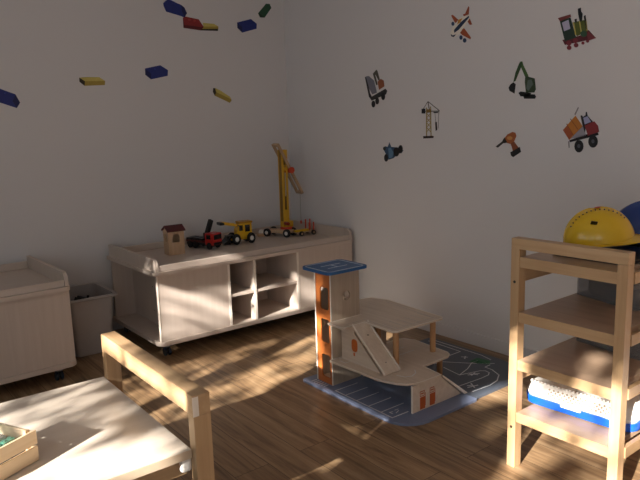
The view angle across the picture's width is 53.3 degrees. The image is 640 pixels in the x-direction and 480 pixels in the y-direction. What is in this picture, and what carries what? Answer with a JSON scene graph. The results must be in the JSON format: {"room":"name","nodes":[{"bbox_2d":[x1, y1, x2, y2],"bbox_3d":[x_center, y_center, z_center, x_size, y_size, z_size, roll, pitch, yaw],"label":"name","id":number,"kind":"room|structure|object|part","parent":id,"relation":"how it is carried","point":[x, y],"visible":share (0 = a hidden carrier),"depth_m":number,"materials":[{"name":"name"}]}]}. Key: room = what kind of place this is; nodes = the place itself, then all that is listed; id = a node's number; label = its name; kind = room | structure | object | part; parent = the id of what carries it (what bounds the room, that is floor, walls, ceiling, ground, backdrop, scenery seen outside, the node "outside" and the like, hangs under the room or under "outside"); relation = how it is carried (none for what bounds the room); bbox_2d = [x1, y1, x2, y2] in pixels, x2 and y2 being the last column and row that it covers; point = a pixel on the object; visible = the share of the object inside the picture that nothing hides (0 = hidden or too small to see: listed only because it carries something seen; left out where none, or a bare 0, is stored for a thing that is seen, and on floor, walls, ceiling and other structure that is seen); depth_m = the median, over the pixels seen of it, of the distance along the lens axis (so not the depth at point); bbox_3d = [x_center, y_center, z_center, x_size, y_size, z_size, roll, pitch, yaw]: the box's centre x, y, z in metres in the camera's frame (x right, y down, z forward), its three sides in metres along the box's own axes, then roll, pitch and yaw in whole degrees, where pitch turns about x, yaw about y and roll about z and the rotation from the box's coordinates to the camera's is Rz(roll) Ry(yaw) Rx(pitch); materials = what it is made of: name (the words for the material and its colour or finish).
{"room":"children's room","nodes":[
{"label":"children's room","id":0,"kind":"room"},
{"bbox_2d":[0,0,291,315],"bbox_3d":[-1.940,-0.589,3.970,4.440,2.600,0.120,-9,13,-37],"label":"wall","id":1,"kind":"structure","parent":0,"point":[84,170],"depth_m":4.37,"materials":[{"name":"white paint"}]},
{"bbox_2d":[0,89,19,107],"bbox_3d":[-1.900,-0.867,3.880,0.137,0.127,0.002,-9,13,-37],"label":"sticker","id":2,"kind":"object","parent":1,"relation":"attached to","point":[7,98],"visible":1,"depth_m":3.89,"materials":[{"name":"blue paper"}]},
{"bbox_2d":[79,77,104,85],"bbox_3d":[-1.491,-1.039,4.181,0.169,0.058,0.002,-9,13,-37],"label":"sticker","id":3,"kind":"object","parent":1,"relation":"attached to","point":[86,81],"visible":1,"depth_m":4.18,"materials":[{"name":"yellow paper"}]},
{"bbox_2d":[112,321,123,329],"bbox_3d":[-1.864,0.661,4.134,4.174,0.078,0.014,-9,13,-37],"label":"baseboard","id":4,"kind":"structure","parent":1,"relation":"attached to","point":[116,325],"depth_m":4.47,"materials":[{"name":"white paint"}]},
{"bbox_2d":[145,65,167,78],"bbox_3d":[-1.137,-1.168,4.444,0.171,0.098,0.002,-9,13,-37],"label":"sticker","id":5,"kind":"object","parent":1,"relation":"attached to","point":[154,72],"visible":1,"depth_m":4.44,"materials":[{"name":"blue paper"}]},
{"bbox_2d":[163,0,186,17],"bbox_3d":[-1.015,-1.624,4.473,0.178,0.116,0.002,-9,13,-37],"label":"sticker","id":6,"kind":"object","parent":1,"relation":"attached to","point":[170,6],"visible":1,"depth_m":4.47,"materials":[{"name":"blue paper"}]},
{"bbox_2d":[183,17,203,29],"bbox_3d":[-0.906,-1.551,4.570,0.162,0.088,0.002,-9,13,-37],"label":"sticker","id":7,"kind":"object","parent":1,"relation":"attached to","point":[189,23],"visible":1,"depth_m":4.56,"materials":[{"name":"red paper"}]},
{"bbox_2d":[201,23,217,30],"bbox_3d":[-0.804,-1.551,4.651,0.148,0.054,0.002,-9,13,-37],"label":"sticker","id":8,"kind":"object","parent":1,"relation":"attached to","point":[207,26],"visible":1,"depth_m":4.65,"materials":[{"name":"yellow paper"}]},
{"bbox_2d":[213,88,231,102],"bbox_3d":[-0.732,-1.083,4.781,0.156,0.107,0.002,-9,13,-37],"label":"sticker","id":9,"kind":"object","parent":1,"relation":"attached to","point":[218,93],"visible":1,"depth_m":4.78,"materials":[{"name":"yellow paper"}]},
{"bbox_2d":[237,19,256,32],"bbox_3d":[-0.552,-1.625,4.841,0.174,0.105,0.002,-9,13,-37],"label":"sticker","id":10,"kind":"object","parent":1,"relation":"attached to","point":[247,25],"visible":1,"depth_m":4.84,"materials":[{"name":"blue paper"}]},
{"bbox_2d":[258,4,270,17],"bbox_3d":[-0.426,-1.769,4.920,0.126,0.107,0.002,-9,13,-37],"label":"sticker","id":11,"kind":"object","parent":1,"relation":"attached to","point":[263,12],"visible":1,"depth_m":4.92,"materials":[{"name":"green paper"}]},
{"bbox_2d":[0,310,639,479],"bbox_3d":[0.175,1.135,1.604,4.400,0.100,6.700,-9,13,-37],"label":"floor","id":12,"kind":"structure","parent":0,"point":[267,423],"depth_m":2.93,"materials":[{"name":"brown wood"}]},
{"bbox_2d":[0,255,76,384],"bbox_3d":[-2.148,0.537,3.333,1.482,0.614,0.715,-10,13,-39],"label":"storage cabinet","id":13,"kind":"object","parent":12,"relation":"on","point":[36,329],"visible":1,"depth_m":3.43,"materials":[{"name":"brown wood"}]},
{"bbox_3d":[-1.931,0.568,3.081,1.450,0.405,0.018,-10,13,-39],"label":"panel","id":14,"kind":"part","parent":13,"relation":"part of","materials":[{"name":"white wood"}]},
{"bbox_2d":[69,283,117,356],"bbox_3d":[-1.504,0.509,4.079,0.330,0.370,0.414,-9,13,-37],"label":"storage bin","id":15,"kind":"object","parent":12,"relation":"on","point":[92,317],"visible":0.63,"depth_m":3.95,"materials":[{"name":"plastic"}]},
{"bbox_2d":[74,295,88,299],"bbox_3d":[-1.520,0.517,4.061,0.163,0.327,0.180,-9,13,-37],"label":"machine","id":16,"kind":"object","parent":15,"relation":"in","point":[77,297],"visible":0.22,"depth_m":4.05,"materials":[{"name":"black plastic"}]},
{"bbox_2d":[0,331,214,479],"bbox_3d":[-1.037,0.772,1.852,1.232,0.600,0.773,-9,12,-37],"label":"table","id":17,"kind":"object","parent":12,"relation":"on","point":[90,429],"visible":1,"depth_m":1.97,"materials":[{"name":"brown wood"}]},
{"bbox_2d":[0,423,38,479],"bbox_3d":[-0.948,0.604,1.750,0.176,0.100,0.270,3,11,26],"label":"crate","id":18,"kind":"object","parent":17,"relation":"on","point":[25,439],"visible":0.98,"depth_m":1.79,"materials":[{"name":"brown wood"}]},
{"bbox_3d":[-0.835,0.586,1.821,0.012,0.096,0.012,3,11,26],"label":"corner post","id":19,"kind":"part","parent":18,"relation":"part of","materials":[{"name":"brown wood"}]},
{"bbox_3d":[-0.894,0.621,1.831,0.020,0.021,0.040,3,11,25],"label":"brick","id":20,"kind":"object","parent":18,"relation":"in","visible":0},
{"bbox_3d":[-0.895,0.599,1.828,0.020,0.021,0.040,5,12,33],"label":"brick","id":21,"kind":"object","parent":20,"relation":"on","visible":0},
{"bbox_2d":[0,436,14,446],"bbox_3d":[-0.895,0.578,1.824,0.020,0.021,0.040,1,10,17],"label":"brick","id":22,"kind":"object","parent":21,"relation":"on","point":[8,439],"visible":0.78,"depth_m":1.82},
{"label":"brick","id":23,"kind":"object","parent":18,"relation":"in","visible":0},
{"bbox_3d":[-0.927,0.598,1.843,0.020,0.021,0.040,2,11,23],"label":"brick","id":24,"kind":"object","parent":23,"relation":"on","visible":0},
{"bbox_2d":[0,434,5,441],"bbox_3d":[-0.928,0.577,1.839,0.020,0.021,0.040,2,11,21],"label":"brick","id":25,"kind":"object","parent":24,"relation":"on","point":[2,437],"visible":0.81,"depth_m":1.84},
{"bbox_3d":[-0.796,0.684,2.497,0.056,0.536,0.038,-9,12,-37],"label":"leg","id":26,"kind":"part","parent":17,"relation":"part of","materials":[{"name":"brown wood"}]},
{"bbox_3d":[-0.580,0.432,2.158,0.056,0.064,0.772,-9,12,-37],"label":"rail","id":27,"kind":"part","parent":17,"relation":"part of","materials":[{"name":"brown wood"}]},
{"bbox_3d":[-0.854,0.747,1.604,1.120,0.065,0.025,-9,12,-37],"label":"rail","id":28,"kind":"part","parent":17,"relation":"part of","materials":[{"name":"brown wood"}]},
{"bbox_3d":[-0.347,0.771,1.923,0.056,0.536,0.038,-9,12,-37],"label":"leg","id":29,"kind":"part","parent":17,"relation":"part of","materials":[{"name":"brown wood"}]},
{"bbox_2d":[107,219,351,355],"bbox_3d":[-0.590,0.279,4.535,1.557,0.614,0.770,-9,13,-37],"label":"storage cabinet","id":30,"kind":"object","parent":12,"relation":"on","point":[161,298],"visible":0.76,"depth_m":4.27,"materials":[{"name":"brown wood"}]},
{"bbox_2d":[161,224,185,255],"bbox_3d":[-0.985,-0.005,4.301,0.128,0.198,0.114,-8,12,-33],"label":"house","id":31,"kind":"structure","parent":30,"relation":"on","point":[173,235],"depth_m":4.27,"materials":[{"name":"brown wood"}]},
{"bbox_3d":[-0.775,0.383,3.938,0.476,0.405,0.018,-9,13,-37],"label":"panel","id":32,"kind":"part","parent":30,"relation":"part of","materials":[{"name":"white wood"}]},
{"bbox_2d":[186,219,221,249],"bbox_3d":[-0.814,-0.045,4.499,0.271,0.198,0.121,5,12,33],"label":"toy truck","id":33,"kind":"object","parent":30,"relation":"on","point":[210,239],"visible":1,"depth_m":4.46,"materials":[{"name":"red plastic"}]},
{"bbox_3d":[-0.783,-0.095,4.501,0.027,0.102,0.068,5,12,33],"label":"crane arm","id":34,"kind":"part","parent":33,"relation":"part of","materials":[{"name":"black plastic"}]},
{"bbox_2d":[217,220,255,244],"bbox_3d":[-0.609,-0.057,4.617,0.261,0.169,0.118,-7,11,-29],"label":"toy digger","id":35,"kind":"object","parent":30,"relation":"on","point":[243,228],"visible":1,"depth_m":4.60,"materials":[{"name":"yellow plastic"}]},
{"bbox_2d":[231,282,253,296],"bbox_3d":[-0.618,0.326,4.289,0.176,0.018,0.378,-9,13,-37],"label":"cubby shelf","id":36,"kind":"object","parent":30,"relation":"attached to","point":[237,288],"depth_m":4.22,"materials":[{"name":"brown wood"}]},
{"bbox_2d":[257,229,264,236],"bbox_3d":[-0.453,-0.056,4.917,0.063,0.053,0.048,-6,11,-23],"label":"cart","id":37,"kind":"object","parent":30,"relation":"on","point":[260,234],"visible":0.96,"depth_m":4.90,"materials":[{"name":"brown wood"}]},
{"bbox_2d":[256,272,296,291],"bbox_3d":[-0.405,0.290,4.454,0.332,0.018,0.378,-9,13,-37],"label":"cubby shelf","id":38,"kind":"object","parent":30,"relation":"attached to","point":[264,280],"depth_m":4.43,"materials":[{"name":"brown wood"}]},
{"bbox_2d":[263,143,303,237],"bbox_3d":[-0.278,-0.390,4.904,0.260,0.704,0.256,3,11,25],"label":"crane","id":39,"kind":"object","parent":30,"relation":"on","point":[284,168],"visible":0.98,"depth_m":4.87,"materials":[{"name":"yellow wood"}]},
{"bbox_2d":[293,219,315,235],"bbox_3d":[-0.132,-0.097,4.915,0.185,0.115,0.108,-8,12,-33],"label":"trailer","id":40,"kind":"object","parent":30,"relation":"on","point":[301,232],"visible":1,"depth_m":4.91,"materials":[{"name":"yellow wood"}]},
{"bbox_3d":[0.043,0.247,4.571,0.487,0.405,0.018,-9,13,-37],"label":"panel","id":41,"kind":"part","parent":30,"relation":"part of","materials":[{"name":"white wood"}]},
{"bbox_2d":[303,259,476,425],"bbox_3d":[0.363,0.456,3.302,0.610,0.637,0.833,-9,13,-37],"label":"toy garage","id":42,"kind":"object","parent":12,"relation":"on","point":[391,381],"visible":1,"depth_m":3.28,"materials":[{"name":"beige wood"}]},
{"bbox_2d":[352,339,357,355],"bbox_3d":[0.176,0.549,3.252,0.001,0.090,0.045,-9,13,-37],"label":"print","id":43,"kind":"object","parent":42,"relation":"attached to","point":[354,341],"depth_m":3.25},
{"bbox_3d":[0.205,0.542,3.219,0.006,0.193,0.290,-9,13,-37],"label":"ramp panel","id":44,"kind":"part","parent":42,"relation":"part of","materials":[{"name":"grey wood"}]},
{"bbox_3d":[0.312,0.500,3.434,0.031,0.193,0.031,-9,13,-37],"label":"dowel post","id":45,"kind":"part","parent":42,"relation":"part of","materials":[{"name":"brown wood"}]},
{"bbox_3d":[0.339,0.774,3.303,0.493,0.012,0.790,-9,13,-37],"label":"board","id":46,"kind":"part","parent":42,"relation":"part of","materials":[{"name":"blue wood"}]},
{"bbox_3d":[0.384,0.535,3.225,0.031,0.193,0.031,-9,13,-37],"label":"dowel post","id":47,"kind":"part","parent":42,"relation":"part of","materials":[{"name":"brown wood"}]},
{"bbox_2d":[420,390,425,409],"bbox_3d":[0.489,0.759,3.034,0.039,0.090,0.001,-9,13,-37],"label":"print","id":48,"kind":"object","parent":42,"relation":"on","point":[422,392],"depth_m":3.03},
{"bbox_2d":[430,386,434,404],"bbox_3d":[0.542,0.750,3.075,0.039,0.090,0.001,-9,13,-37],"label":"print","id":49,"kind":"object","parent":42,"relation":"on","point":[432,388],"depth_m":3.07},
{"bbox_3d":[0.599,0.499,3.392,0.031,0.193,0.031,-9,13,-37],"label":"dowel post","id":50,"kind":"part","parent":42,"relation":"part of","materials":[{"name":"brown wood"}]},
{"bbox_3d":[0.648,0.663,3.455,0.031,0.134,0.031,-9,13,-37],"label":"dowel post","id":51,"kind":"part","parent":42,"relation":"part of","materials":[{"name":"brown wood"}]},
{"bbox_2d":[420,338,508,398],"bbox_3d":[0.739,0.706,3.618,0.530,0.013,0.772,-9,13,-37],"label":"mat","id":52,"kind":"object","parent":12,"relation":"on","point":[480,375],"visible":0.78,"depth_m":3.52,"materials":[{"name":"grey fabric"}]},
{"bbox_2d":[507,236,639,479],"bbox_3d":[1.220,0.414,2.572,0.891,0.922,0.448,-9,13,-37],"label":"shelf rack","id":53,"kind":"object","parent":12,"relation":"on","point":[577,362],"visible":0.93,"depth_m":2.32,"materials":[{"name":"brown wood"}]},
{"bbox_3d":[0.762,0.464,2.479,0.043,0.882,0.036,-9,13,-37],"label":"post","id":54,"kind":"part","parent":53,"relation":"part of","materials":[{"name":"brown wood"}]},
{"bbox_3d":[0.874,0.035,2.241,0.043,0.040,0.444,-9,13,-37],"label":"rail","id":55,"kind":"part","parent":53,"relation":"part of","materials":[{"name":"brown wood"}]},
{"bbox_2d":[526,377,639,431],"bbox_3d":[1.060,0.611,2.507,0.283,0.098,0.440,-11,13,-41],"label":"caddy","id":56,"kind":"object","parent":53,"relation":"on","point":[543,392],"visible":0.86,"depth_m":2.42,"materials":[{"name":"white plastic"}]},
{"bbox_2d":[553,245,639,264],"bbox_3d":[1.074,0.047,2.375,0.300,0.012,0.300,-9,13,-37],"label":"tray","id":57,"kind":"object","parent":53,"relation":"on","point":[635,249],"visible":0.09,"depth_m":2.37,"materials":[{"name":"plastic"}]},
{"bbox_2d":[563,206,639,246],"bbox_3d":[1.075,-0.049,2.406,0.306,0.160,0.217,0,10,12],"label":"helmet","id":58,"kind":"object","parent":57,"relation":"on","point":[600,226],"visible":0.96,"depth_m":2.34,"materials":[{"name":"yellow plastic"}]},
{"bbox_2d":[588,280,639,306],"bbox_3d":[1.273,0.176,2.573,0.352,0.108,0.312,-6,11,-22],"label":"storage box","id":59,"kind":"object","parent":53,"relation":"on","point":[605,290],"visible":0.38,"depth_m":2.51,"materials":[{"name":"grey plastic"}]},
{"bbox_2d":[591,341,639,355],"bbox_3d":[1.288,0.373,2.610,0.372,0.089,0.312,-7,11,-30],"label":"storage box","id":60,"kind":"object","parent":53,"relation":"on","point":[634,350],"visible":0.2,"depth_m":2.44,"materials":[{"name":"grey plastic"}]},
{"bbox_3d":[1.014,0.512,2.163,0.043,0.882,0.036,-9,13,-37],"label":"post","id":61,"kind":"part","parent":53,"relation":"part of","materials":[{"name":"brown wood"}]},
{"bbox_2d":[620,201,639,233],"bbox_3d":[1.334,-0.078,2.559,0.354,0.167,0.250,-1,10,2],"label":"helmet","id":62,"kind":"object","parent":53,"relation":"on","point":[632,211],"visible":0.48,"depth_m":2.50,"materials":[{"name":"plastic"}]},
{"bbox_2d":[628,243,639,246],"bbox_3d":[1.315,0.004,2.574,0.220,0.014,0.200,-9,13,-37],"label":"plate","id":63,"kind":"object","parent":53,"relation":"on","point":[636,244],"visible":0.04,"depth_m":2.50,"materials":[{"name":"plastic"}]},
{"bbox_2d":[283,0,639,350],"bbox_3d":[1.817,-0.478,2.695,0.120,2.600,6.540,-9,13,-37],"label":"wall","id":64,"kind":"structure","parent":0,"point":[433,225],"depth_m":3.86,"materials":[{"name":"white paint"}]},
{"bbox_2d":[365,70,386,106],"bbox_3d":[0.379,-1.028,4.335,0.002,0.248,0.218,-9,13,-37],"label":"sticker","id":65,"kind":"object","parent":64,"relation":"attached to","point":[370,83],"visible":1,"depth_m":4.34,"materials":[{"name":"grey paper"}]},
{"bbox_2d":[383,142,402,161],"bbox_3d":[0.490,-0.591,4.286,0.002,0.131,0.192,-9,13,-37],"label":"sticker","id":66,"kind":"object","parent":64,"relation":"attached to","point":[391,152],"visible":1,"depth_m":4.30,"materials":[{"name":"blue paper"}]},
{"bbox_2d":[388,148,392,157],"bbox_3d":[0.478,-0.587,4.302,0.002,0.073,0.050,-9,13,-37],"label":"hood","id":67,"kind":"object","parent":66,"relation":"attached to","point":[390,150],"depth_m":4.30,"materials":[{"name":"blue paper"}]},
{"bbox_2d":[422,101,439,138],"bbox_3d":[0.691,-0.752,3.992,0.002,0.231,0.148,-9,13,-37],"label":"sticker","id":68,"kind":"object","parent":64,"relation":"attached to","point":[428,102],"visible":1,"depth_m":4.00,"materials":[{"name":"paper"}]},
{"bbox_2d":[450,6,471,42],"bbox_3d":[0.821,-1.249,3.716,0.002,0.199,0.161,-9,13,-37],"label":"sticker","id":69,"kind":"object","parent":64,"relation":"attached to","point":[458,28],"visible":1,"depth_m":3.71,"materials":[{"name":"white paper"}]},
{"bbox_2d":[417,322,538,357],"bbox_3d":[1.802,0.772,2.873,0.014,0.078,6.540,-9,13,-37],"label":"baseboard","id":70,"kind":"structure","parent":64,"relation":"attached to","point":[469,337],"depth_m":3.92,"materials":[{"name":"white wood"}]},
{"bbox_2d":[496,132,520,156],"bbox_3d":[1.053,-0.534,3.570,0.002,0.139,0.168,-9,13,-37],"label":"sticker","id":71,"kind":"object","parent":64,"relation":"attached to","point":[510,138],"visible":1,"depth_m":3.55,"materials":[{"name":"orange paper"}]},
{"bbox_3d":[1.079,-0.521,3.540,0.001,0.052,0.055,-9,13,-37],"label":"handle","id":72,"kind":"part","parent":71,"relation":"part of","materials":[{"name":"paper"}]},
{"bbox_2d":[509,61,535,98],"bbox_3d":[1.093,-0.862,3.447,0.002,0.202,0.173,-9,13,-37],"label":"sticker","id":73,"kind":"object","parent":64,"relation":"attached to","point":[530,86],"visible":1,"depth_m":3.43,"materials":[{"name":"green paper"}]},
{"bbox_3d":[1.073,-0.910,3.463,0.002,0.100,0.053,-9,13,-37],"label":"arm","id":74,"kind":"part","parent":73,"relation":"part of"},
{"bbox_2d":[558,8,595,49],"bbox_3d":[1.275,-1.050,3.171,0.002,0.195,0.209,-9,13,-37],"label":"sticker","id":75,"kind":"object","parent":64,"relation":"attached to","point":[570,34],"visible":1,"depth_m":3.18,"materials":[{"name":"multicoloured paper"}]},
{"bbox_3d":[1.286,-1.007,3.168,0.001,0.056,0.180,-9,13,-37],"label":"frame","id":76,"kind":"part","parent":75,"relation":"part of","materials":[{"name":"red paper"}]},
{"bbox_2d":[563,107,598,151],"bbox_3d":[1.317,-0.557,3.223,0.003,0.228,0.196,-9,13,-37],"label":"sticker","id":77,"kind":"object","parent":64,"relation":"attached to","point":[574,129],"visible":1,"depth_m":3.22,"materials":[{"name":"paper"}]},
{"bbox_2d":[585,121,598,134],"bbox_3d":[1.354,-0.555,3.176,0.002,0.070,0.077,-9,13,-37],"label":"hood","id":78,"kind":"object","parent":77,"relation":"attached to","point":[591,127],"depth_m":3.18,"materials":[{"name":"red paper"}]}
]}

